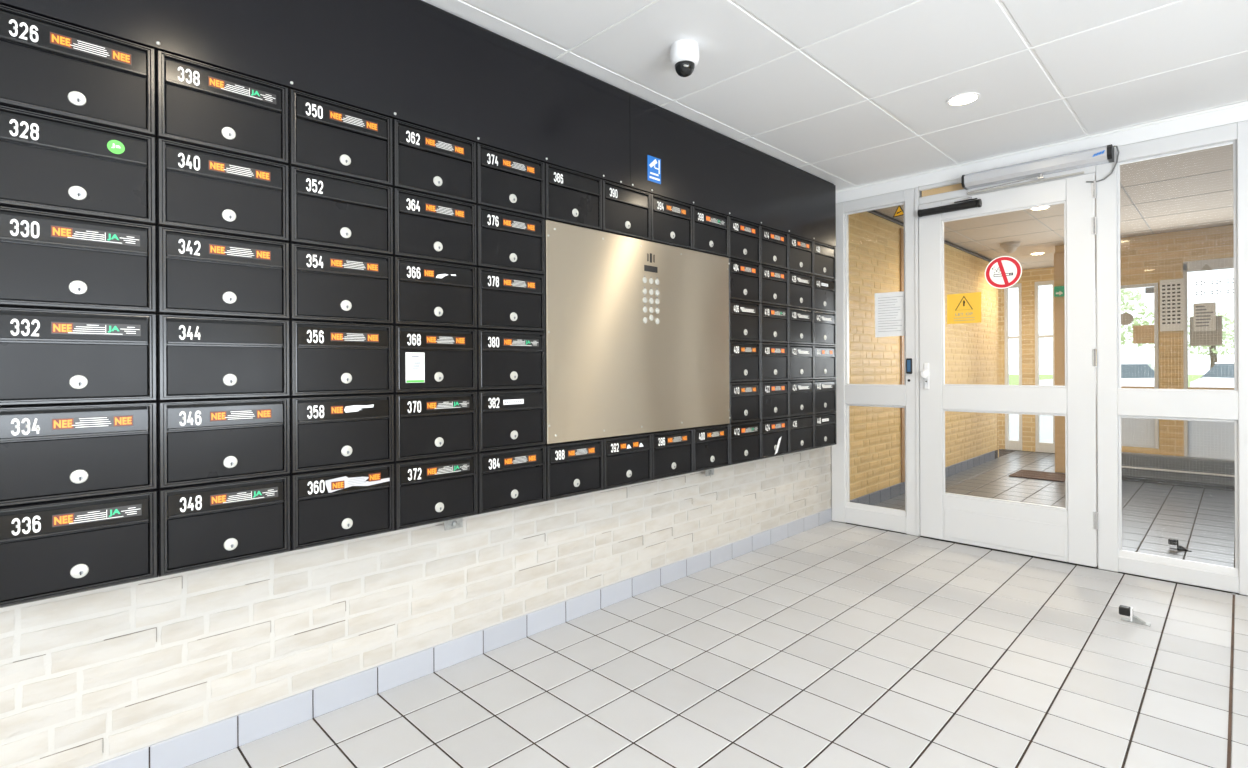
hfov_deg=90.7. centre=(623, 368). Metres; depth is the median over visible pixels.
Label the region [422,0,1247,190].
ceiling
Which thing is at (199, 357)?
mailbox
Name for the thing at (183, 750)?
baseboard
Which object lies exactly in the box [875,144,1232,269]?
ceiling
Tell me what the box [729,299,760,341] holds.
mailbox
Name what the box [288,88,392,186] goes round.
mailbox
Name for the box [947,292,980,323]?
warning sticker
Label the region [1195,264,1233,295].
decals
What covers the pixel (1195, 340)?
paper notice
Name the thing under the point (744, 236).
mailbox
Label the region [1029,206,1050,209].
recessed light
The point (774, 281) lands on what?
mailbox
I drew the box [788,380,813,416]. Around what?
mailbox
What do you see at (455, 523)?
wall bracket
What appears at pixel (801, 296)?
mailbox
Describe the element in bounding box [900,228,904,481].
trim
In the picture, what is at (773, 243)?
mailbox
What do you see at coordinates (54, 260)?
mailbox
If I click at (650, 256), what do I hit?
speaker grille
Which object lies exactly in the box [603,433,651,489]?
mailbox
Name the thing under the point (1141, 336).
paper notice
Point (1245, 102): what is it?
trim
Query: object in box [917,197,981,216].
door closer
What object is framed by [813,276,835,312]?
mailbox
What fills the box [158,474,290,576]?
mailbox
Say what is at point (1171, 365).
wall
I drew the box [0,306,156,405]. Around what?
mailbox
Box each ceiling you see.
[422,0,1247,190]
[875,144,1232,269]
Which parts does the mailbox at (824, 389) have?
door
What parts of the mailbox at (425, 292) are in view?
door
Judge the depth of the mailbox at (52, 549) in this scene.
1.42 m
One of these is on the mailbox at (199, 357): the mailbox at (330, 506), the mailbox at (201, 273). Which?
the mailbox at (201, 273)
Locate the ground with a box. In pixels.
[1009,374,1202,442]
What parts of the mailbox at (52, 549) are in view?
door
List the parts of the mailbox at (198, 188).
door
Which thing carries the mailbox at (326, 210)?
on the mailbox at (326, 284)
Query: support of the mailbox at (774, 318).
on the mailbox at (774, 356)
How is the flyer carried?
in the mailbox at (772, 430)
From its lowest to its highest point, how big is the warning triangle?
0.079 m
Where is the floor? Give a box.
[184,449,1247,767]
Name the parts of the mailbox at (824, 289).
door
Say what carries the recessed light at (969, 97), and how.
in the ceiling at (846, 94)
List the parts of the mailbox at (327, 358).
door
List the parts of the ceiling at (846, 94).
panel, panel, panel, panel, panel, panel, panel, panel, panel, panel, panel, panel, panel, panel, panel, panel, panel, panel, panel, panel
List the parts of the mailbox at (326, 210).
door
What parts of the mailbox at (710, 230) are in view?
door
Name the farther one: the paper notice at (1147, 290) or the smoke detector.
the smoke detector
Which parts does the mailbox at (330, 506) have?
door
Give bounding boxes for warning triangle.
[893,205,903,216]
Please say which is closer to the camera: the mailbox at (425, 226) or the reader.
the mailbox at (425, 226)
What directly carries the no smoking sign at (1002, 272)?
attached to the door
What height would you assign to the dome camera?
0.112 m
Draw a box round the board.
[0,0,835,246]
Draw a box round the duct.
[867,210,991,261]
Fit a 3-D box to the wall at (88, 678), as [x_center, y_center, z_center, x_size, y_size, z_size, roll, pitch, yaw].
[0.349,-0.078,3.331,11.200,2.282,0.199,0,0,-45]
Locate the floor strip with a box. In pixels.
[1227,595,1234,767]
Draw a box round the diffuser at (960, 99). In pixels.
[949,94,976,104]
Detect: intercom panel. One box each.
[544,220,729,443]
[1160,278,1184,330]
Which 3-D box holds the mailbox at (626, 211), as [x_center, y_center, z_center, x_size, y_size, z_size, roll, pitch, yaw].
[-0.021,-0.688,2.735,0.300,0.217,0.120,0,0,-45]
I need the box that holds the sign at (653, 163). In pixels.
[647,155,660,183]
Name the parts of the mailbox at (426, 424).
door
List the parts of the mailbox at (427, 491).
door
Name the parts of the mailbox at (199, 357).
door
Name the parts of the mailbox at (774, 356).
door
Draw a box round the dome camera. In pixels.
[670,39,698,76]
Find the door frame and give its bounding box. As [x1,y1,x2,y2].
[914,165,1095,567]
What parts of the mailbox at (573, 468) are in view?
door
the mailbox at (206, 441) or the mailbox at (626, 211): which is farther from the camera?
the mailbox at (626, 211)
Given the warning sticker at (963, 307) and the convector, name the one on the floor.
the convector
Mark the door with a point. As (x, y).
(1069, 533)
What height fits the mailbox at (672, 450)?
0.217 m
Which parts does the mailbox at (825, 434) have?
door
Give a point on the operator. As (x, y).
(1103, 154)
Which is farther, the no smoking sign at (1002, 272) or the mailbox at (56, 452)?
the no smoking sign at (1002, 272)
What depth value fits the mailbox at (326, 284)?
1.83 m
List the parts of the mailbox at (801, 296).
door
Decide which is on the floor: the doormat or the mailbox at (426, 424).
the doormat
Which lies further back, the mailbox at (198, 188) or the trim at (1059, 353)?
the trim at (1059, 353)
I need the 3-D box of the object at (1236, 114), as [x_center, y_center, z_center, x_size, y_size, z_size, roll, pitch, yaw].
[2.204,-1.184,3.563,0.064,0.082,2.100,0,0,-45]
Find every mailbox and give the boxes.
[0,4,155,136]
[0,105,155,224]
[0,205,156,312]
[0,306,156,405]
[0,401,157,506]
[0,489,157,607]
[156,50,288,164]
[156,138,288,241]
[156,226,289,319]
[157,313,289,400]
[157,397,289,488]
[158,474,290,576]
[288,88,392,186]
[289,165,392,255]
[289,243,392,324]
[290,320,393,396]
[290,393,393,473]
[290,462,393,550]
[392,119,475,204]
[392,391,476,461]
[393,187,475,266]
[393,256,476,328]
[393,325,476,392]
[394,453,477,530]
[476,143,544,218]
[476,205,544,274]
[476,267,544,331]
[477,329,545,390]
[477,388,545,452]
[477,445,545,514]
[545,163,601,230]
[546,438,602,500]
[602,179,650,240]
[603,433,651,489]
[650,193,691,249]
[650,428,693,479]
[692,206,728,257]
[693,424,729,471]
[728,216,759,263]
[729,258,760,302]
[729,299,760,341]
[729,341,760,381]
[729,381,760,423]
[729,420,760,464]
[760,226,787,269]
[760,264,788,306]
[760,303,788,343]
[760,342,788,380]
[761,380,788,419]
[761,417,788,458]
[788,234,812,274]
[788,270,813,309]
[788,307,813,344]
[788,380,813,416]
[789,344,813,379]
[789,414,813,453]
[812,379,835,413]
[813,241,835,279]
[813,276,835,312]
[813,310,835,345]
[814,345,835,378]
[814,412,836,448]
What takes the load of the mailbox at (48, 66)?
on the mailbox at (50, 163)
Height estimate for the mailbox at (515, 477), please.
0.217 m
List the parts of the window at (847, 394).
post, head rail, rail, rail, post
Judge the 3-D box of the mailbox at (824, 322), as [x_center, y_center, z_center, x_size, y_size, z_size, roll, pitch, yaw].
[1.262,-0.258,4.013,0.300,0.217,0.120,0,0,-45]
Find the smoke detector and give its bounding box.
[1000,241,1019,253]
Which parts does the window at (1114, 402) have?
post, head rail, rail, rail, post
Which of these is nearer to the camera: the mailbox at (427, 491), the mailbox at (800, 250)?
the mailbox at (427, 491)
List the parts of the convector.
rail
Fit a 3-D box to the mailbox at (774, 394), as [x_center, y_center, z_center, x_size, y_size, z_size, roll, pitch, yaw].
[0.837,0.180,3.587,0.300,0.217,0.120,0,0,-45]
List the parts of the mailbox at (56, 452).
door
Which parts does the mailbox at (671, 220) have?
door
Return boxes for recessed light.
[946,92,980,105]
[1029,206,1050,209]
[1030,252,1044,254]
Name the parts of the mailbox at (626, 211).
door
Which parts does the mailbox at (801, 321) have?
door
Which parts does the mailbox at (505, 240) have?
door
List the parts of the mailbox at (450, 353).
door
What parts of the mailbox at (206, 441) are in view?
door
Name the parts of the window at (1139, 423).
sill, panel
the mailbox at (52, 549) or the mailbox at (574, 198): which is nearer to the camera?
the mailbox at (52, 549)
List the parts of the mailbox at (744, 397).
door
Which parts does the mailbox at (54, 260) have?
door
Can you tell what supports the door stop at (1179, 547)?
on the floor
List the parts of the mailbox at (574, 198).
door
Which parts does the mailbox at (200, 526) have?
door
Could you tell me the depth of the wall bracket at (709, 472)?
3.20 m
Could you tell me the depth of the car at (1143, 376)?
20.26 m
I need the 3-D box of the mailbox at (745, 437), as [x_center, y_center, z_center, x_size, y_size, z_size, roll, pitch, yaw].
[0.625,0.399,3.374,0.300,0.217,0.120,0,0,-45]
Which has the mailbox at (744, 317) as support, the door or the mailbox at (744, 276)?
the mailbox at (744, 276)
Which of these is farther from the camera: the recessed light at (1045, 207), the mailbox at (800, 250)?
the recessed light at (1045, 207)
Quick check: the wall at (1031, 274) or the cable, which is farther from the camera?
the wall at (1031, 274)
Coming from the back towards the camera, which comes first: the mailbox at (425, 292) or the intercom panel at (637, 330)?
the intercom panel at (637, 330)
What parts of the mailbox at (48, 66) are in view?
door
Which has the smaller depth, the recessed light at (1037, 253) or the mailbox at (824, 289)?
the mailbox at (824, 289)
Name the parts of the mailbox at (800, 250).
door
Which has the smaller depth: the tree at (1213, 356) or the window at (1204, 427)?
the window at (1204, 427)
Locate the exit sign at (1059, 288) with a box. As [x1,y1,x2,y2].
[1054,286,1063,296]
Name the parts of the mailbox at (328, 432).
door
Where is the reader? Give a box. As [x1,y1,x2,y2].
[906,358,911,381]
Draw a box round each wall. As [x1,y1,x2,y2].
[0,212,996,767]
[997,267,1053,456]
[1055,225,1233,455]
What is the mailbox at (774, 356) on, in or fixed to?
on the mailbox at (774, 394)
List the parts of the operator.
arm, slide rail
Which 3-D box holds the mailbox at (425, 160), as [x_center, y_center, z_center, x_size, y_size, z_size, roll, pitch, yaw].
[-0.661,-0.684,2.096,0.300,0.217,0.120,0,0,-45]
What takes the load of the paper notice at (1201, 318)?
attached to the window at (1204, 427)
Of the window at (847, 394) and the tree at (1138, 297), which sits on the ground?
the tree at (1138, 297)
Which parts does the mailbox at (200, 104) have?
door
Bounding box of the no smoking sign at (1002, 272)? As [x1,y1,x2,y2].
[985,256,1021,288]
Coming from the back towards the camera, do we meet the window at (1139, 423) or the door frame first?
the window at (1139, 423)
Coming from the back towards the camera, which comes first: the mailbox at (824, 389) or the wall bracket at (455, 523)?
the mailbox at (824, 389)
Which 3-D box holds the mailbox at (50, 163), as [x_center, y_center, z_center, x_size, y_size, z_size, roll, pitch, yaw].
[-1.300,-0.463,1.457,0.300,0.217,0.120,0,0,-45]
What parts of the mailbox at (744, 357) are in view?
door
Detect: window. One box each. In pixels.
[831,187,921,536]
[1004,283,1021,450]
[1035,280,1054,452]
[1096,120,1247,595]
[1096,283,1158,448]
[1183,257,1234,459]
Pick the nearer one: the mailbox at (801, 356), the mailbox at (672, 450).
the mailbox at (672, 450)
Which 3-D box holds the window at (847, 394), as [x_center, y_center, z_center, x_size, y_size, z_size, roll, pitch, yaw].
[1.675,-0.041,4.098,0.075,2.195,0.588,0,0,-45]
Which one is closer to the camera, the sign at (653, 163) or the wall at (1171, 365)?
the sign at (653, 163)
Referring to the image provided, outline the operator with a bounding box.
[961,144,1113,194]
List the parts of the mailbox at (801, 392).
door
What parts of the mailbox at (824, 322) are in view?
door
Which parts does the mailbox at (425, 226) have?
door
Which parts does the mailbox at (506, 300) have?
door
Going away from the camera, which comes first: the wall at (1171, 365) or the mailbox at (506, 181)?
the mailbox at (506, 181)
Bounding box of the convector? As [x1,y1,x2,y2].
[1122,452,1234,490]
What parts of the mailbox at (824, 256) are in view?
door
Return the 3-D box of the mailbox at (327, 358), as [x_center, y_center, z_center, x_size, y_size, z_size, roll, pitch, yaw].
[-0.871,-0.029,1.883,0.300,0.217,0.120,0,0,-45]
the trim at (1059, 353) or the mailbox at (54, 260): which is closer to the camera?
the mailbox at (54, 260)
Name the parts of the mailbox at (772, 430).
door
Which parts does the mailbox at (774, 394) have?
door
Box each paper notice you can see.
[875,291,903,337]
[1133,325,1153,343]
[1145,287,1153,293]
[1190,316,1221,345]
[1193,302,1215,330]
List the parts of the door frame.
head rail, transom panel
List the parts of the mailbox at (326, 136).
door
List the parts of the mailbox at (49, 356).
door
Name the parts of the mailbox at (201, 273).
door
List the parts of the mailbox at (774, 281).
door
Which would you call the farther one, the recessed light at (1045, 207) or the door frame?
the recessed light at (1045, 207)
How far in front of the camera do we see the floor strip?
2.00 m
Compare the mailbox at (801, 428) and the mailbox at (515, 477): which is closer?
the mailbox at (515, 477)
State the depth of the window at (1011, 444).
7.87 m
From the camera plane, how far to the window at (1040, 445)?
7.66 m
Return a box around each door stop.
[1119,605,1150,625]
[1168,538,1191,551]
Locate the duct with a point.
(876, 213)
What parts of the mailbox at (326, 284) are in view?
door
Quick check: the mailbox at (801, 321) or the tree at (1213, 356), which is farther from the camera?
the tree at (1213, 356)
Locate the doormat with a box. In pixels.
[1009,469,1064,481]
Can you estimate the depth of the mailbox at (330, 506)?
1.83 m
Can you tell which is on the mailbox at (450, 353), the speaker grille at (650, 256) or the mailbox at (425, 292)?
the mailbox at (425, 292)
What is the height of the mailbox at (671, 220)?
0.217 m
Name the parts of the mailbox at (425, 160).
door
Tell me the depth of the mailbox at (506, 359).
2.26 m
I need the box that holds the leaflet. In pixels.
[405,352,424,382]
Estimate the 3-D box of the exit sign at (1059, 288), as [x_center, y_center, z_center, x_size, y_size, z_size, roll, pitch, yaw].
[4.346,-0.767,6.129,0.058,0.100,0.090,0,0,-45]
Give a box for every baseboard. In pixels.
[86,508,831,767]
[850,450,997,504]
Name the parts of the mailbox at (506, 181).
door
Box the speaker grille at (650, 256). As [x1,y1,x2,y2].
[647,253,654,262]
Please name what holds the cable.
attached to the operator
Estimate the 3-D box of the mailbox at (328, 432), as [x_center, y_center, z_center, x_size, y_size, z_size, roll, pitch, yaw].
[-0.870,0.189,1.883,0.300,0.217,0.120,0,0,-45]
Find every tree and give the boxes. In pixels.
[1121,288,1153,347]
[1188,312,1233,368]
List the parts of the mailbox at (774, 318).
door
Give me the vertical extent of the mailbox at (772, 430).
0.217 m
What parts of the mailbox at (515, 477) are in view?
door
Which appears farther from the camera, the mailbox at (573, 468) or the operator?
the operator
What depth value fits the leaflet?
2.00 m
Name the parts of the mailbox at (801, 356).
door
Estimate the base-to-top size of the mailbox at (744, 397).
0.217 m
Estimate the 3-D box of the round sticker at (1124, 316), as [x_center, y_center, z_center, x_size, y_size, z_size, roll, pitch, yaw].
[4.775,-0.469,5.857,0.002,0.120,0.120,0,0,-45]
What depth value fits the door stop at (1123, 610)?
2.56 m
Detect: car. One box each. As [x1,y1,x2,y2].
[1039,363,1153,386]
[1190,362,1233,387]
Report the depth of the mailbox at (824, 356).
3.97 m
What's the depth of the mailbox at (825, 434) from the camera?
3.97 m
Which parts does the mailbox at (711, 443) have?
door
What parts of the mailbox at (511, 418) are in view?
door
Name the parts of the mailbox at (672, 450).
door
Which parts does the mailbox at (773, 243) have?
door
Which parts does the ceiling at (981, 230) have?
panel, panel, panel, panel, panel, panel, panel, panel, panel, panel, panel, panel, panel, panel, panel, panel, panel, panel, panel, panel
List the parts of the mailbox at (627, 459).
door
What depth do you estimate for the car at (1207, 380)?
20.31 m
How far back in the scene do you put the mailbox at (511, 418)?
2.26 m
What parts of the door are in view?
knob, handle plate, rail, rail, kick panel, rail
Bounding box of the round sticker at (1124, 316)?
[1121,313,1133,324]
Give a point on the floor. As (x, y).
(832, 644)
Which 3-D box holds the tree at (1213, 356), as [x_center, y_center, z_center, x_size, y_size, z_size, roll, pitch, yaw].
[41.476,-1.513,43.450,3.545,4.858,3.550,0,0,-45]
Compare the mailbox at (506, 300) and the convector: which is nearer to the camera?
the mailbox at (506, 300)
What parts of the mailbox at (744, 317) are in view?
door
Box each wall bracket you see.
[444,518,462,529]
[706,469,713,475]
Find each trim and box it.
[836,101,1247,192]
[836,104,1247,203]
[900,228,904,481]
[1054,252,1064,472]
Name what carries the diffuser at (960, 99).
attached to the recessed light at (969, 97)
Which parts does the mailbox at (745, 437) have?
door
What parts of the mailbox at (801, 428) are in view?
door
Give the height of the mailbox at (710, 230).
0.217 m
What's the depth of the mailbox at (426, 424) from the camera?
2.05 m
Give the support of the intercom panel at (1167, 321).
attached to the wall at (1171, 365)
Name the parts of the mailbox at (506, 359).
door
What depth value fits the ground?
15.23 m
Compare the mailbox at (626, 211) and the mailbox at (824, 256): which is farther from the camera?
the mailbox at (824, 256)
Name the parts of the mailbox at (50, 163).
door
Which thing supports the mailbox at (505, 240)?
on the mailbox at (506, 300)
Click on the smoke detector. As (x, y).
(1009, 246)
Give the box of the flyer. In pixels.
[775,436,781,453]
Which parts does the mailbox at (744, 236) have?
door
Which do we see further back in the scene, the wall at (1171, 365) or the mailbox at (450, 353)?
the wall at (1171, 365)
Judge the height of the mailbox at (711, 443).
0.217 m
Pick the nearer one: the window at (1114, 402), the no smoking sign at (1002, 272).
the window at (1114, 402)
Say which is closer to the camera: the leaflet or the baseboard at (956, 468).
the leaflet
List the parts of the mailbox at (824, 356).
door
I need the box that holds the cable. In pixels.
[1086,146,1118,182]
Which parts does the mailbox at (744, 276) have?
door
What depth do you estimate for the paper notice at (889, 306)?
4.03 m
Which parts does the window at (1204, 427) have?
sill, panel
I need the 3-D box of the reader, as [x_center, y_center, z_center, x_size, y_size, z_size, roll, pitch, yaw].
[1.810,0.010,3.899,0.015,0.148,0.037,0,0,-45]
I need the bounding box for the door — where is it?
[919,173,1097,566]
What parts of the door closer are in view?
arm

